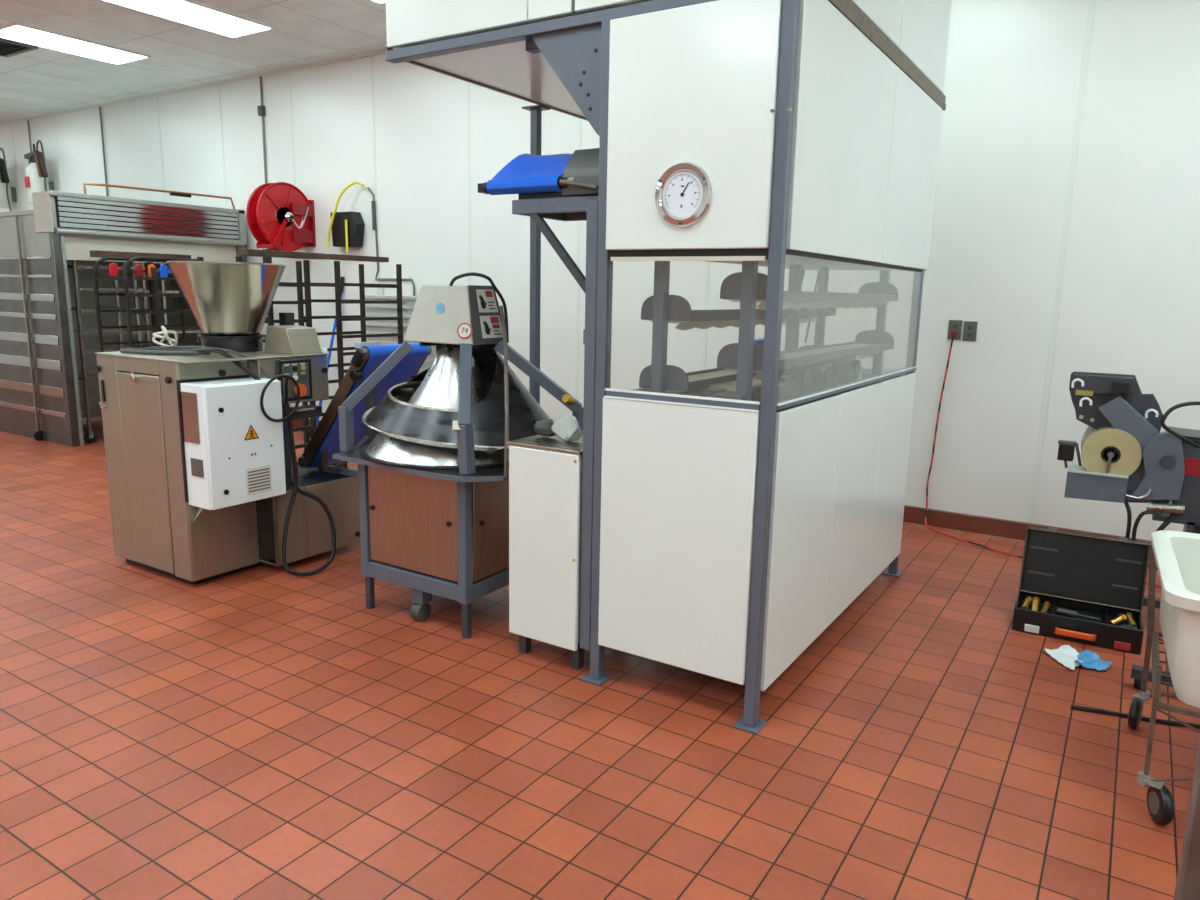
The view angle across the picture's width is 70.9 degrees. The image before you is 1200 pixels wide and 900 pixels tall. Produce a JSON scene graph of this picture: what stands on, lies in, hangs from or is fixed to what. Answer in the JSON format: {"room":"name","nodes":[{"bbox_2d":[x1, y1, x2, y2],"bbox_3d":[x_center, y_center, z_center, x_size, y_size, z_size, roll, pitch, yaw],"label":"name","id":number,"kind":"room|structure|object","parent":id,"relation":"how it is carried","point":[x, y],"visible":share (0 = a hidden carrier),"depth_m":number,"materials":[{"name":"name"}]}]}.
{"room":"processing plant","nodes":[
{"label":"processing plant","id":0,"kind":"room"},
{"bbox_2d":[0,0,395,122],"bbox_3d":[-4.980,-3.088,3.609,20.100,0.100,10.720,8,12,32],"label":"ceiling","id":1,"kind":"structure","parent":0,"point":[40,81],"depth_m":8.02,"materials":[{"name":"tile"}]},
{"bbox_2d":[0,38,37,56],"bbox_3d":[-5.803,-3.892,8.147,0.650,0.020,0.400,8,12,32],"label":"ceiling vent","id":2,"kind":"object","parent":1,"relation":"in","point":[8,48],"visible":1,"depth_m":8.17,"materials":[{"name":"grey metal"}]},
{"bbox_2d":[0,22,151,64],"bbox_3d":[-5.045,-3.860,8.046,0.600,0.018,1.220,8,12,32],"label":"recessed light","id":3,"kind":"object","parent":1,"relation":"in","point":[18,32],"visible":1,"depth_m":8.00,"materials":[{"name":"white plastic"}]},
{"bbox_2d":[101,0,275,38],"bbox_3d":[-3.420,-3.638,7.030,0.600,0.018,1.220,8,12,32],"label":"recessed light","id":4,"kind":"object","parent":1,"relation":"in","point":[191,13],"visible":1,"depth_m":7.08,"materials":[{"name":"white plastic"}]},
{"bbox_2d":[369,0,385,4],"bbox_3d":[-1.819,-3.420,6.029,0.600,0.018,1.220,8,12,32],"label":"recessed light","id":5,"kind":"object","parent":1,"relation":"in","point":[380,2],"visible":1,"depth_m":6.63,"materials":[{"name":"white plastic"}]},
{"bbox_2d":[0,416,1199,899],"bbox_3d":[-5.055,0.745,4.326,20.100,0.100,10.720,8,12,32],"label":"floor","id":6,"kind":"structure","parent":0,"point":[263,732],"depth_m":2.96,"materials":[{"name":"tile"}]},
{"bbox_2d":[67,260,149,442],"bbox_3d":[-5.108,-1.085,8.655,0.574,1.899,0.760,8,12,32],"label":"rack","id":7,"kind":"object","parent":6,"relation":"on","point":[90,437],"visible":0.34,"depth_m":8.39,"materials":[{"name":"metal"}]},
{"bbox_2d":[77,373,98,379],"bbox_3d":[-5.114,-0.770,8.714,0.490,0.020,0.620,8,12,32],"label":"tray","id":8,"kind":"object","parent":7,"relation":"on","point":[90,376],"depth_m":8.40,"materials":[{"name":"metal"}]},
{"bbox_2d":[71,307,141,309],"bbox_3d":[-5.101,-1.438,8.589,0.490,0.020,0.620,8,12,32],"label":"tray","id":9,"kind":"object","parent":7,"relation":"on","point":[72,308],"depth_m":8.44,"materials":[{"name":"metal"}]},
{"bbox_2d":[0,190,246,446],"bbox_3d":[-6.234,-1.574,9.811,4.045,2.395,2.093,8,12,32],"label":"oven","id":10,"kind":"object","parent":6,"relation":"on","point":[40,385],"visible":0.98,"depth_m":8.38,"materials":[{"name":"metal"}]},
{"bbox_2d":[83,183,234,208],"bbox_3d":[-4.517,-2.632,8.761,0.040,0.137,1.623,8,12,32],"label":"pipe","id":11,"kind":"object","parent":10,"relation":"on","point":[172,193],"visible":0.86,"depth_m":8.76,"materials":[{"name":"orange metal"}]},
{"bbox_2d":[90,250,200,351],"bbox_3d":[-4.337,-0.995,8.339,0.682,1.869,1.040,8,12,32],"label":"oven rack","id":12,"kind":"object","parent":6,"relation":"on","point":[155,311],"visible":0.28,"depth_m":8.00,"materials":[{"name":"metal"}]},
{"bbox_2d":[109,263,120,276],"bbox_3d":[-4.504,-1.673,7.831,0.096,0.128,0.030,-7,13,-36],"label":"glove","id":13,"kind":"object","parent":12,"relation":"on","point":[113,267],"visible":1,"depth_m":7.82,"materials":[{"name":"red"}]},
{"bbox_2d":[122,263,132,276],"bbox_3d":[-4.441,-1.691,7.931,0.096,0.128,0.030,-8,14,-41],"label":"glove","id":14,"kind":"object","parent":12,"relation":"on","point":[129,270],"visible":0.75,"depth_m":7.92,"materials":[{"name":"black plastic"}]},
{"bbox_2d":[135,264,145,276],"bbox_3d":[-4.378,-1.708,8.030,0.030,0.128,0.096,11,14,41],"label":"glove","id":15,"kind":"object","parent":12,"relation":"on","point":[139,271],"visible":0.88,"depth_m":8.01,"materials":[{"name":"red plastic"}]},
{"bbox_2d":[147,264,158,276],"bbox_3d":[-4.308,-1.725,8.130,0.096,0.128,0.030,-5,12,-30],"label":"glove","id":16,"kind":"object","parent":12,"relation":"on","point":[150,266],"visible":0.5,"depth_m":8.11,"materials":[{"name":"orange plastic"}]},
{"bbox_2d":[159,265,169,277],"bbox_3d":[-4.247,-1.743,8.229,0.096,0.128,0.030,-8,14,-41],"label":"glove","id":17,"kind":"object","parent":12,"relation":"on","point":[163,271],"visible":0.91,"depth_m":8.21,"materials":[{"name":"blue rubber"}]},
{"bbox_2d":[131,262,201,345],"bbox_3d":[-4.640,-1.201,9.380,0.574,1.879,0.780,8,12,32],"label":"rack","id":18,"kind":"object","parent":6,"relation":"on","point":[162,291],"visible":0.02,"depth_m":9.12,"materials":[{"name":"metal"}]},
{"bbox_2d":[95,261,359,584],"bbox_3d":[-2.035,-0.198,4.789,1.112,1.697,1.035,8,12,32],"label":"divider","id":19,"kind":"object","parent":6,"relation":"on","point":[206,482],"visible":0.99,"depth_m":4.56,"materials":[{"name":"metal"}]},
{"bbox_2d":[246,465,271,494],"bbox_3d":[-1.793,0.157,4.435,0.004,0.140,0.145,8,12,32],"label":"vent grille","id":20,"kind":"object","parent":19,"relation":"attached to","point":[258,477],"depth_m":4.43,"materials":[{"name":"white plastic"}]},
{"bbox_2d":[282,405,321,421],"bbox_3d":[-1.697,-0.206,4.740,0.142,0.065,0.300,8,12,32],"label":"outlet","id":21,"kind":"object","parent":19,"relation":"attached to","point":[306,411],"depth_m":4.76,"materials":[{"name":"metal"}]},
{"bbox_2d":[197,249,325,467],"bbox_3d":[-2.553,-0.587,6.464,0.522,1.824,0.770,8,12,32],"label":"oven rack","id":22,"kind":"object","parent":6,"relation":"on","point":[270,320],"visible":0.1,"depth_m":6.38,"materials":[{"name":"metal"}]},
{"bbox_2d":[301,277,344,436],"bbox_3d":[-2.916,-0.975,8.891,0.400,1.683,0.340,8,12,32],"label":"brush","id":23,"kind":"object","parent":6,"relation":"on","point":[342,278],"visible":0.25,"depth_m":8.84,"materials":[{"name":"black plastic"}]},
{"bbox_2d":[296,254,402,468],"bbox_3d":[-2.100,-0.708,7.161,0.522,1.824,0.790,8,12,32],"label":"oven rack","id":24,"kind":"object","parent":6,"relation":"on","point":[362,318],"visible":0.27,"depth_m":6.95,"materials":[{"name":"metal"}]},
{"bbox_2d":[298,342,431,477],"bbox_3d":[-1.457,-0.045,5.208,0.639,1.265,0.570,8,12,32],"label":"conveyor","id":25,"kind":"object","parent":6,"relation":"on","point":[368,356],"visible":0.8,"depth_m":5.05,"materials":[{"name":"blue metal"}]},
{"bbox_2d":[333,272,583,638],"bbox_3d":[-0.652,-0.026,4.133,1.062,1.653,0.919,7,12,29],"label":"conical rounder","id":26,"kind":"object","parent":6,"relation":"on","point":[433,481],"visible":0.88,"depth_m":3.93,"materials":[{"name":"metal"}]},
{"bbox_2d":[366,347,549,445],"bbox_3d":[-0.654,-0.284,4.106,0.932,0.433,0.873,8,12,32],"label":"cone","id":27,"kind":"object","parent":26,"relation":"on","point":[464,398],"depth_m":3.92,"materials":[{"name":"metal"}]},
{"bbox_2d":[506,428,583,669],"bbox_3d":[-0.112,0.416,3.738,0.370,0.950,0.516,8,12,32],"label":"base cabinet","id":28,"kind":"object","parent":6,"relation":"on","point":[546,473],"visible":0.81,"depth_m":3.51,"materials":[{"name":"white metal"}]},
{"bbox_2d":[534,419,555,436],"bbox_3d":[-0.226,-0.093,3.658,0.122,0.074,0.095,8,12,32],"label":"bag","id":29,"kind":"object","parent":28,"relation":"on","point":[542,427],"visible":0.77,"depth_m":3.62,"materials":[{"name":"grey plastic"}]},
{"bbox_2d":[551,415,581,440],"bbox_3d":[-0.136,-0.094,3.572,0.141,0.111,0.098,8,12,32],"label":"plastic bag","id":30,"kind":"object","parent":28,"relation":"on","point":[567,428],"visible":1,"depth_m":3.53,"materials":[{"name":"white plastic"}]},
{"bbox_2d":[384,0,951,733],"bbox_3d":[0.393,-0.864,4.245,1.973,3.300,2.320,8,12,32],"label":"machine","id":31,"kind":"object","parent":6,"relation":"on","point":[798,136],"visible":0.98,"depth_m":3.19,"materials":[{"name":"metal"}]},
{"bbox_2d":[562,148,598,194],"bbox_3d":[0.030,-1.094,3.347,0.185,0.189,0.363,8,12,32],"label":"hood","id":32,"kind":"object","parent":31,"relation":"attached to","point":[583,166],"depth_m":3.22,"materials":[{"name":"silver metal"}]},
{"bbox_2d":[639,345,815,393],"bbox_3d":[0.734,-0.397,4.064,0.216,0.140,1.808,8,12,32],"label":"tray","id":33,"kind":"object","parent":31,"relation":"on","point":[676,381],"depth_m":3.36,"materials":[{"name":"grey plastic"}]},
{"bbox_2d":[641,295,835,329],"bbox_3d":[0.739,-0.662,4.014,0.216,0.140,1.808,8,12,32],"label":"tray","id":34,"kind":"object","parent":31,"relation":"on","point":[678,310],"depth_m":3.42,"materials":[{"name":"grey plastic"}]},
{"bbox_2d":[717,330,893,378],"bbox_3d":[1.030,-0.463,3.921,0.216,0.140,1.828,8,12,32],"label":"tray","id":35,"kind":"object","parent":31,"relation":"on","point":[867,343],"depth_m":3.70,"materials":[{"name":"grey plastic"}]},
{"bbox_2d":[720,272,897,309],"bbox_3d":[1.035,-0.718,3.873,0.216,0.140,1.828,8,12,32],"label":"tray","id":36,"kind":"object","parent":31,"relation":"on","point":[873,294],"depth_m":3.60,"materials":[{"name":"grey plastic"}]},
{"bbox_2d":[1045,645,1082,669],"bbox_3d":[2.096,0.921,3.766,0.162,0.022,0.231,-1,11,-10],"label":"paper towel","id":37,"kind":"object","parent":6,"relation":"on","point":[1066,655],"visible":0.98,"depth_m":3.78,"materials":[{"name":"white paper"}]},
{"bbox_2d":[1012,526,1150,653],"bbox_3d":[2.315,0.652,4.059,0.541,0.462,0.389,8,12,32],"label":"tool case","id":38,"kind":"object","parent":6,"relation":"on","point":[1104,578],"depth_m":4.12,"materials":[{"name":"black plastic"}]},
{"bbox_2d":[1021,596,1031,608],"bbox_3d":[2.105,0.757,4.157,0.039,0.055,0.095,10,14,39],"label":"brass fitting","id":39,"kind":"object","parent":38,"relation":"on","point":[1028,599],"visible":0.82,"depth_m":4.15,"materials":[{"name":"gold metal"}]},
{"bbox_2d":[1031,597,1039,610],"bbox_3d":[2.121,0.761,4.112,0.044,0.070,0.100,8,12,32],"label":"brass fitting","id":40,"kind":"object","parent":38,"relation":"on","point":[1035,600],"visible":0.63,"depth_m":4.11,"materials":[{"name":"gold metal"}]},
{"bbox_2d":[1040,601,1050,612],"bbox_3d":[2.160,0.771,4.090,0.039,0.053,0.092,8,12,32],"label":"brass fitting","id":41,"kind":"object","parent":38,"relation":"on","point":[1046,605],"visible":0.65,"depth_m":4.09,"materials":[{"name":"gold metal"}]},
{"bbox_2d":[1057,608,1099,619],"bbox_3d":[2.290,0.789,4.037,0.182,0.028,0.028,9,13,36],"label":"screwdriver","id":42,"kind":"object","parent":38,"relation":"in","point":[1059,610],"visible":1,"depth_m":4.04,"materials":[{"name":"grey metal"}]},
{"bbox_2d":[1109,614,1126,624],"bbox_3d":[2.432,0.800,3.962,0.079,0.057,0.039,-1,11,-13],"label":"brass fitting","id":43,"kind":"object","parent":38,"relation":"on","point":[1121,617],"visible":0.85,"depth_m":3.95,"materials":[{"name":"gold metal"}]},
{"bbox_2d":[1125,613,1136,626],"bbox_3d":[2.494,0.801,3.962,0.036,0.053,0.084,3,11,12],"label":"brass fitting","id":44,"kind":"object","parent":38,"relation":"on","point":[1129,616],"visible":0.85,"depth_m":3.96,"materials":[{"name":"gold metal"}]},
{"bbox_2d":[1075,650,1111,670],"bbox_3d":[2.172,0.927,3.713,0.139,0.033,0.170,8,12,32],"label":"glove","id":45,"kind":"object","parent":6,"relation":"on","point":[1091,660],"visible":1,"depth_m":3.71,"materials":[{"name":"blue rubber"}]},
{"bbox_2d":[1057,371,1199,688],"bbox_3d":[2.647,0.313,3.828,1.100,1.224,1.245,8,12,32],"label":"machine","id":46,"kind":"object","parent":6,"relation":"on","point":[1125,457],"visible":0.88,"depth_m":4.10,"materials":[{"name":"metal"}]},
{"bbox_2d":[1167,426,1199,440],"bbox_3d":[2.959,-0.056,4.010,0.450,0.035,0.300,8,12,32],"label":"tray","id":47,"kind":"object","parent":46,"relation":"on","point":[1194,435],"depth_m":4.06,"materials":[{"name":"white plastic"}]},
{"bbox_2d":[1071,705,1199,728],"bbox_3d":[2.300,1.052,3.128,0.978,0.014,0.082,6,12,26],"label":"cable","id":48,"kind":"object","parent":6,"relation":"on","point":[1169,722],"visible":0.81,"depth_m":3.25,"materials":[{"name":"black rubber"}]},
{"bbox_2d":[1128,544,1199,825],"bbox_3d":[2.141,0.788,2.659,0.770,0.702,0.770,8,12,32],"label":"cart","id":49,"kind":"object","parent":6,"relation":"on","point":[1160,804],"visible":0.99,"depth_m":2.61,"materials":[{"name":"metal"}]},
{"bbox_2d":[1151,530,1199,707],"bbox_3d":[2.181,0.569,2.672,0.742,0.360,0.840,7,12,29],"label":"tub","id":50,"kind":"object","parent":49,"relation":"in","point":[1176,553],"visible":1,"depth_m":2.59,"materials":[{"name":"plastic"}]},
{"bbox_2d":[1173,740,1199,899],"bbox_3d":[1.450,0.973,1.223,1.022,0.840,0.410,8,12,32],"label":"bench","id":51,"kind":"object","parent":6,"relation":"on","point":[1187,887],"visible":1,"depth_m":1.58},
{"bbox_3d":[-1.873,-0.248,8.069,0.606,0.590,0.466,8,12,32],"label":"plastic tub","id":52,"kind":"object","parent":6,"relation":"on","visible":0},
{"bbox_3d":[-1.871,-0.330,8.054,0.606,0.590,0.466,8,12,32],"label":"plastic tub","id":53,"kind":"object","parent":52,"relation":"in","visible":0},
{"bbox_3d":[-1.870,-0.411,8.039,0.606,0.590,0.466,8,12,32],"label":"plastic tub","id":54,"kind":"object","parent":53,"relation":"on","visible":0},
{"bbox_3d":[-1.868,-0.493,8.024,0.606,0.590,0.466,8,12,32],"label":"plastic tub","id":55,"kind":"object","parent":54,"relation":"on","visible":0},
{"bbox_2d":[360,322,435,369],"bbox_3d":[-1.863,-0.738,7.978,0.606,0.922,0.466,8,12,32],"label":"plastic tub","id":56,"kind":"object","parent":55,"relation":"on","point":[427,363],"depth_m":7.76,"materials":[{"name":"white plastic"}]},
{"bbox_2d":[365,304,413,323],"bbox_3d":[-1.858,-1.023,7.925,0.606,0.673,0.466,8,12,32],"label":"plastic tub","id":57,"kind":"object","parent":56,"relation":"on","point":[406,318],"depth_m":7.68,"materials":[{"name":"white plastic"}]},
{"bbox_2d":[359,295,417,305],"bbox_3d":[-1.855,-1.145,7.902,0.606,0.590,0.466,8,12,32],"label":"plastic tub","id":58,"kind":"object","parent":57,"relation":"on","point":[406,300],"visible":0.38,"depth_m":7.62,"materials":[{"name":"white plastic"}]},
{"bbox_2d":[0,0,1199,540],"bbox_3d":[-2.098,-1.957,8.466,20.100,4.000,0.120,8,12,32],"label":"wall","id":59,"kind":"structure","parent":0,"point":[1130,299],"depth_m":5.71,"materials":[{"name":"white paint"}]},
{"bbox_2d":[0,148,16,210],"bbox_3d":[-8.546,-3.834,12.069,0.517,0.924,0.299,8,12,32],"label":"tank","id":60,"kind":"object","parent":59,"relation":"attached to","point":[8,195],"visible":0.98,"depth_m":12.02,"materials":[{"name":"white plastic"}]},
{"bbox_2d":[11,123,20,210],"bbox_3d":[-8.406,-2.855,12.328,0.032,3.655,0.004,8,12,32],"label":"trim","id":61,"kind":"structure","parent":59,"relation":"attached to","point":[11,123],"depth_m":12.10,"materials":[{"name":"white"}]},
{"bbox_2d":[27,120,31,162],"bbox_3d":[-7.961,-3.807,11.845,0.070,1.570,0.049,8,12,32],"label":"conduit","id":62,"kind":"object","parent":59,"relation":"attached to","point":[27,120],"visible":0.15,"depth_m":11.74,"materials":[{"name":"grey metal"}]},
{"bbox_2d":[24,140,53,203],"bbox_3d":[-7.621,-3.727,11.484,0.517,0.924,0.305,8,12,32],"label":"fire extinguisher","id":63,"kind":"object","parent":59,"relation":"attached to","point":[36,179],"visible":0.86,"depth_m":11.39,"materials":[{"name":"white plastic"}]},
{"bbox_2d":[54,115,61,191],"bbox_3d":[-7.378,-2.715,11.685,0.032,3.655,0.004,8,12,32],"label":"trim","id":64,"kind":"structure","parent":59,"relation":"attached to","point":[54,115],"depth_m":11.44,"materials":[{"name":"white"}]},
{"bbox_2d":[99,106,107,195],"bbox_3d":[-6.371,-3.641,10.853,0.021,1.470,0.022,8,12,32],"label":"conduit","id":65,"kind":"object","parent":59,"relation":"attached to","point":[99,106],"visible":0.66,"depth_m":10.81,"materials":[{"name":"grey metal"}]},
{"bbox_2d":[102,106,110,196],"bbox_3d":[-6.351,-2.575,11.043,0.032,3.655,0.004,8,12,32],"label":"trim","id":66,"kind":"structure","parent":59,"relation":"attached to","point":[102,106],"depth_m":10.80,"materials":[{"name":"white"}]},
{"bbox_2d":[156,96,164,201],"bbox_3d":[-5.323,-2.435,10.400,0.032,3.655,0.004,8,12,32],"label":"trim","id":67,"kind":"structure","parent":59,"relation":"attached to","point":[156,96],"depth_m":10.17,"materials":[{"name":"white"}]},
{"bbox_2d":[0,47,398,124],"bbox_3d":[-2.100,-3.802,8.061,20.100,0.025,0.020,8,12,32],"label":"trim","id":68,"kind":"structure","parent":59,"relation":"attached to","point":[380,51],"depth_m":9.45,"materials":[{"name":"white"}]},
{"bbox_2d":[218,84,226,207],"bbox_3d":[-4.295,-2.295,9.758,0.032,3.655,0.004,8,12,32],"label":"trim","id":69,"kind":"structure","parent":59,"relation":"attached to","point":[218,84],"depth_m":9.54,"materials":[{"name":"white"}]},
{"bbox_2d":[257,76,266,182],"bbox_3d":[-3.647,-3.297,9.134,0.070,1.410,0.049,8,12,32],"label":"conduit","id":70,"kind":"object","parent":59,"relation":"attached to","point":[261,109],"visible":0.92,"depth_m":9.08,"materials":[{"name":"grey metal"}]},
{"bbox_2d":[246,182,315,262],"bbox_3d":[-3.290,-2.339,8.715,0.342,0.815,0.690,8,12,32],"label":"hose reel","id":71,"kind":"object","parent":59,"relation":"attached to","point":[280,216],"visible":1,"depth_m":8.62,"materials":[{"name":"red metal"}]},
{"bbox_2d":[288,71,298,260],"bbox_3d":[-3.268,-2.155,9.116,0.032,3.655,0.004,8,12,32],"label":"trim","id":72,"kind":"structure","parent":59,"relation":"attached to","point":[289,72],"depth_m":8.89,"materials":[{"name":"white"}]},
{"bbox_2d":[327,181,364,251],"bbox_3d":[-2.568,-2.349,8.517,0.448,0.694,0.186,8,12,32],"label":"hose reel","id":73,"kind":"object","parent":59,"relation":"attached to","point":[347,228],"visible":1,"depth_m":8.50,"materials":[{"name":"black plastic"}]},
{"bbox_2d":[370,55,379,294],"bbox_3d":[-2.240,-2.014,8.473,0.032,3.655,0.004,8,12,32],"label":"trim","id":74,"kind":"structure","parent":59,"relation":"attached to","point":[371,57],"depth_m":8.29,"materials":[{"name":"white"}]},
{"bbox_2d":[367,187,414,295],"bbox_3d":[-2.079,-1.329,8.464,0.604,2.547,0.043,8,12,32],"label":"pipe","id":75,"kind":"object","parent":59,"relation":"attached to","point":[373,207],"visible":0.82,"depth_m":8.39,"materials":[{"name":"grey"}]},
{"bbox_2d":[466,82,470,284],"bbox_3d":[-1.212,-1.874,7.831,0.032,3.655,0.004,8,12,32],"label":"trim","id":76,"kind":"structure","parent":59,"relation":"attached to","point":[467,83],"depth_m":7.72,"materials":[{"name":"white"}]},
{"bbox_2d":[575,118,581,399],"bbox_3d":[-0.185,-1.734,7.188,0.032,3.655,0.004,8,12,32],"label":"trim","id":77,"kind":"structure","parent":59,"relation":"attached to","point":[579,119],"depth_m":7.27,"materials":[{"name":"white"}]},
{"bbox_2d":[583,329,584,344],"bbox_3d":[-0.109,-0.972,7.268,0.084,0.130,0.010,8,12,32],"label":"wall outlet","id":78,"kind":"object","parent":59,"relation":"attached to","point":[584,329],"visible":0.22,"depth_m":7.28,"materials":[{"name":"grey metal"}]},
{"bbox_2d":[702,261,709,369],"bbox_3d":[0.843,-1.594,6.546,0.032,3.655,0.004,8,12,32],"label":"trim","id":79,"kind":"structure","parent":59,"relation":"attached to","point":[707,262],"depth_m":6.63,"materials":[{"name":"white metal"}]},
{"bbox_2d":[292,419,1150,542],"bbox_3d":[-2.169,-0.139,8.748,20.100,0.120,0.014,8,12,32],"label":"baseboard","id":80,"kind":"structure","parent":59,"relation":"attached to","point":[1011,529],"depth_m":5.78,"materials":[{"name":"brown tile"}]},
{"bbox_2d":[856,270,866,361],"bbox_3d":[1.871,-1.454,5.904,0.032,3.655,0.004,8,12,32],"label":"trim","id":81,"kind":"structure","parent":59,"relation":"attached to","point":[864,275],"depth_m":5.99,"materials":[{"name":"white metal"}]},
{"bbox_2d":[947,320,961,339],"bbox_3d":[2.377,-0.805,5.660,0.084,0.130,0.050,8,12,32],"label":"wall outlet","id":82,"kind":"object","parent":59,"relation":"attached to","point":[955,326],"visible":1,"depth_m":5.67,"materials":[{"name":"grey metal"}]},
{"bbox_2d":[925,337,1161,587],"bbox_3d":[2.742,0.028,5.072,0.186,1.322,1.799,-6,13,-33],"label":"power cord","id":83,"kind":"object","parent":82,"relation":"hanging from","point":[948,534],"visible":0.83,"depth_m":5.75,"materials":[{"name":"red rubber"}]},
{"bbox_2d":[962,321,977,340],"bbox_3d":[2.468,-0.792,5.627,0.084,0.130,0.010,8,12,32],"label":"wall outlet","id":84,"kind":"object","parent":59,"relation":"attached to","point":[970,327],"visible":1,"depth_m":5.62,"materials":[{"name":"grey metal"}]},
{"bbox_2d":[967,325,972,336],"bbox_3d":[2.466,-0.792,5.624,0.032,0.080,0.002,8,12,32],"label":"socket","id":85,"kind":"object","parent":84,"relation":"attached to","point":[969,327],"depth_m":5.62,"materials":[{"name":"grey plastic"}]},
{"bbox_2d":[1029,0,1095,522],"bbox_3d":[2.898,-1.314,5.261,0.032,3.655,0.004,8,12,32],"label":"trim","id":86,"kind":"structure","parent":59,"relation":"attached to","point":[1091,9],"depth_m":5.28,"materials":[{"name":"white"}]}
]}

